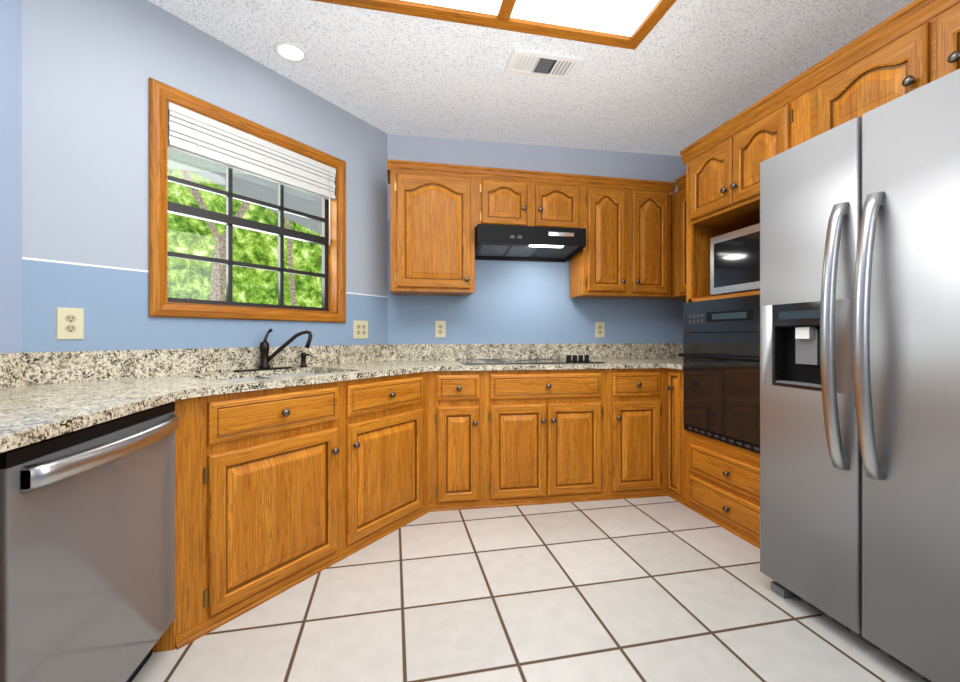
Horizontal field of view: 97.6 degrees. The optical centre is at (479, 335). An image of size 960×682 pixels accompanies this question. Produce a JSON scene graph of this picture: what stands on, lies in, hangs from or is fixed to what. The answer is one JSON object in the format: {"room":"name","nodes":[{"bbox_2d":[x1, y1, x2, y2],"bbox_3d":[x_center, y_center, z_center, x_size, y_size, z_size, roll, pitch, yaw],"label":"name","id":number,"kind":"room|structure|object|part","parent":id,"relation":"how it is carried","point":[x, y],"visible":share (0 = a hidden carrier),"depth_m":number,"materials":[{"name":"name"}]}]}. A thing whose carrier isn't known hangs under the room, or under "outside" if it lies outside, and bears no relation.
{"room":"kitchen","nodes":[
{"label":"kitchen","id":0,"kind":"room"},
{"bbox_2d":[0,0,21,352],"bbox_3d":[-1.316,-0.215,-0.532,0.140,2.530,4.392,0,0,-12],"label":"wall","id":1,"kind":"structure","parent":0,"point":[10,176],"depth_m":1.49,"materials":[{"name":"paint"}]},
{"bbox_2d":[22,0,387,351],"bbox_3d":[-1.194,-0.215,2.407,0.140,2.530,2.187,0,0,33],"label":"wall","id":2,"kind":"structure","parent":0,"point":[90,68],"depth_m":1.78,"materials":[{"name":"paint"}]},
{"bbox_2d":[56,307,83,339],"bbox_3d":[-1.599,-0.048,1.641,0.007,0.125,0.080,0,0,33],"label":"outlet","id":3,"kind":"object","parent":2,"relation":"attached to","point":[69,323],"visible":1,"depth_m":1.64,"materials":[{"name":"beige plastic"}]},
{"bbox_2d":[149,77,345,322],"bbox_3d":[-1.211,-0.613,2.327,0.128,1.054,1.066,0,0,33],"label":"window","id":4,"kind":"structure","parent":2,"relation":"in","point":[161,95],"depth_m":2.22,"materials":[{"name":"brown wood"}]},
{"bbox_3d":[-1.247,-0.613,2.350,0.042,0.914,0.926,0,0,33],"label":"window sash","id":5,"kind":"part","parent":4,"relation":"part of","materials":[{"name":"black metal"}]},
{"bbox_2d":[168,102,335,244],"bbox_3d":[-1.192,-0.821,2.314,0.068,0.494,0.918,0,0,33],"label":"window blind","id":6,"kind":"object","parent":4,"relation":"attached to","point":[194,134],"visible":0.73,"depth_m":2.21,"materials":[{"name":"grey plastic"}]},
{"bbox_2d":[353,320,367,338],"bbox_3d":[-0.811,-0.043,2.864,0.007,0.125,0.128,0,0,33],"label":"outlet","id":7,"kind":"object","parent":2,"relation":"attached to","point":[360,329],"visible":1,"depth_m":2.86,"materials":[{"name":"beige plastic"}]},
{"bbox_2d":[132,496,924,681],"bbox_3d":[0.381,1.110,0.794,4.922,0.120,7.000,0,0,-12],"label":"floor","id":8,"kind":"structure","parent":0,"point":[659,589],"depth_m":1.58,"materials":[{"name":"tile"}]},
{"bbox_2d":[0,440,27,452],"bbox_3d":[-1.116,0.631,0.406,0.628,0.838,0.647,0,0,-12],"label":"countertop","id":9,"kind":"structure","parent":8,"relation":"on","point":[5,445],"depth_m":0.77,"materials":[{"name":"beige stone"}]},
{"bbox_2d":[0,402,178,681],"bbox_3d":[-1.210,0.635,1.041,0.646,0.829,0.624,0,0,-12],"label":"dishwasher","id":10,"kind":"object","parent":8,"relation":"on","point":[87,554],"visible":1,"depth_m":0.99,"materials":[{"name":"grey metal"}]},
{"bbox_2d":[100,364,679,379],"bbox_3d":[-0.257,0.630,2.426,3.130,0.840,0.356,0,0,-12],"label":"countertop","id":11,"kind":"structure","parent":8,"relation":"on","point":[523,367],"depth_m":2.39,"materials":[{"name":"beige stone"}]},
{"bbox_2d":[233,329,312,371],"bbox_3d":[-1.090,0.069,2.270,0.354,0.219,0.312,0,0,-12],"label":"faucet","id":12,"kind":"object","parent":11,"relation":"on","point":[265,358],"visible":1,"depth_m":2.23,"materials":[{"name":"black metal"}]},
{"bbox_2d":[456,355,604,364],"bbox_3d":[0.326,0.153,2.959,0.960,0.052,0.549,0,0,-12],"label":"cooktop","id":13,"kind":"object","parent":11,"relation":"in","point":[573,359],"visible":1,"depth_m":2.83,"materials":[{"name":"black glass"}]},
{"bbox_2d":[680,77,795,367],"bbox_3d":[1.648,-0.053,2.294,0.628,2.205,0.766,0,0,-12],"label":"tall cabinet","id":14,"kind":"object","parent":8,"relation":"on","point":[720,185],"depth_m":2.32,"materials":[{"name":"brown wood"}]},
{"bbox_2d":[678,294,759,453],"bbox_3d":[1.589,0.188,2.307,0.643,0.783,0.715,0,0,-12],"label":"wall oven","id":15,"kind":"object","parent":14,"relation":"in","point":[720,354],"visible":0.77,"depth_m":2.29,"materials":[{"name":"black glass"}]},
{"bbox_2d":[710,223,759,294],"bbox_3d":[1.587,-0.400,2.249,0.450,0.344,0.510,0,0,-12],"label":"microwave","id":16,"kind":"object","parent":14,"relation":"in","point":[734,261],"visible":0.19,"depth_m":2.28,"materials":[{"name":"silver metal"}]},
{"bbox_2d":[760,69,959,681],"bbox_3d":[1.650,0.159,1.395,0.953,1.783,0.908,0,0,-12],"label":"refrigerator","id":17,"kind":"object","parent":8,"relation":"on","point":[860,378],"visible":1,"depth_m":1.33,"materials":[{"name":"grey metal"}]},
{"bbox_2d":[147,0,914,174],"bbox_3d":[0.381,-1.540,0.794,4.922,0.120,7.000,0,0,-12],"label":"ceiling","id":18,"kind":"structure","parent":0,"point":[684,74],"depth_m":2.31,"materials":[{"name":"white paint"}]},
{"bbox_2d":[273,41,307,62],"bbox_3d":[-0.984,-1.476,2.186,0.164,0.007,0.164,0,0,-12],"label":"recessed light","id":19,"kind":"object","parent":18,"relation":"in","point":[291,51],"visible":1,"depth_m":2.18,"materials":[{"name":"white plastic"}]},
{"bbox_2d":[312,0,676,49],"bbox_3d":[-0.095,-1.465,1.321,2.050,0.030,1.225,0,0,-12],"label":"ceiling light","id":20,"kind":"object","parent":18,"relation":"in","point":[628,24],"visible":1,"depth_m":1.91,"materials":[{"name":"white plastic"}]},
{"bbox_2d":[505,48,582,80],"bbox_3d":[0.344,-1.473,2.286,0.380,0.014,0.187,0,0,-12],"label":"ceiling vent","id":21,"kind":"object","parent":18,"relation":"in","point":[526,62],"visible":1,"depth_m":2.28,"materials":[{"name":"white plastic"}]},
{"bbox_2d":[388,134,685,343],"bbox_3d":[0.513,-0.215,3.345,2.940,2.530,0.263,0,0,-12],"label":"wall","id":22,"kind":"structure","parent":0,"point":[519,302],"depth_m":3.25,"materials":[{"name":"paint"}]},
{"bbox_2d":[388,159,479,295],"bbox_3d":[-0.330,-0.724,2.921,0.573,0.853,0.277,0,0,-12],"label":"upper cabinet","id":23,"kind":"object","parent":22,"relation":"attached to","point":[435,207],"depth_m":2.80,"materials":[{"name":"brown wood"}]},
{"bbox_2d":[435,321,445,337],"bbox_3d":[-0.296,-0.050,3.138,0.080,0.125,0.009,0,0,-12],"label":"electrical outlet","id":24,"kind":"object","parent":22,"relation":"attached to","point":[440,329],"visible":1,"depth_m":3.14,"materials":[{"name":"beige plastic"}]},
{"bbox_2d":[480,167,587,297],"bbox_3d":[0.334,-0.724,3.058,0.783,0.853,0.277,0,0,-12],"label":"upper cabinet","id":25,"kind":"object","parent":22,"relation":"attached to","point":[507,196],"depth_m":2.95,"materials":[{"name":"brown wood"}]},
{"bbox_2d":[475,224,585,261],"bbox_3d":[0.329,-0.661,3.042,0.776,0.167,0.423,0,0,-12],"label":"range hood","id":26,"kind":"object","parent":25,"relation":"attached to","point":[524,243],"visible":0.88,"depth_m":2.90,"materials":[{"name":"black metal"}]},
{"bbox_2d":[595,322,604,337],"bbox_3d":[0.955,-0.050,3.343,0.080,0.125,0.009,0,0,-12],"label":"electrical outlet","id":27,"kind":"object","parent":22,"relation":"attached to","point":[599,329],"visible":1,"depth_m":3.34,"materials":[{"name":"beige plastic"}]},
{"bbox_2d":[580,175,671,298],"bbox_3d":[1.067,-0.724,3.210,0.713,0.853,0.277,0,0,-12],"label":"upper cabinet","id":28,"kind":"object","parent":22,"relation":"attached to","point":[630,220],"depth_m":3.09,"materials":[{"name":"brown wood"}]},
{"bbox_2d":[672,177,679,299],"bbox_3d":[1.663,-0.729,2.924,0.344,0.863,0.455,0,0,-12],"label":"upper cabinet","id":29,"kind":"object","parent":0,"relation":"attached to","point":[675,196],"depth_m":3.14,"materials":[{"name":"brown wood"}]},
{"bbox_2d":[796,0,959,145],"bbox_3d":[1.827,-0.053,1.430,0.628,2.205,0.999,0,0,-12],"label":"upper cabinet","id":30,"kind":"object","parent":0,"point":[918,45],"depth_m":1.55,"materials":[{"name":"brown wood"}]},
{"label":"outside","id":31,"kind":"structure","parent":0,"visible":0},
{"bbox_2d":[168,167,321,307],"bbox_3d":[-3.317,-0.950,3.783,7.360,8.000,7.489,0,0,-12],"label":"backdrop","id":32,"kind":"structure","parent":31,"point":[207,235],"depth_m":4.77,"materials":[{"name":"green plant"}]}
]}

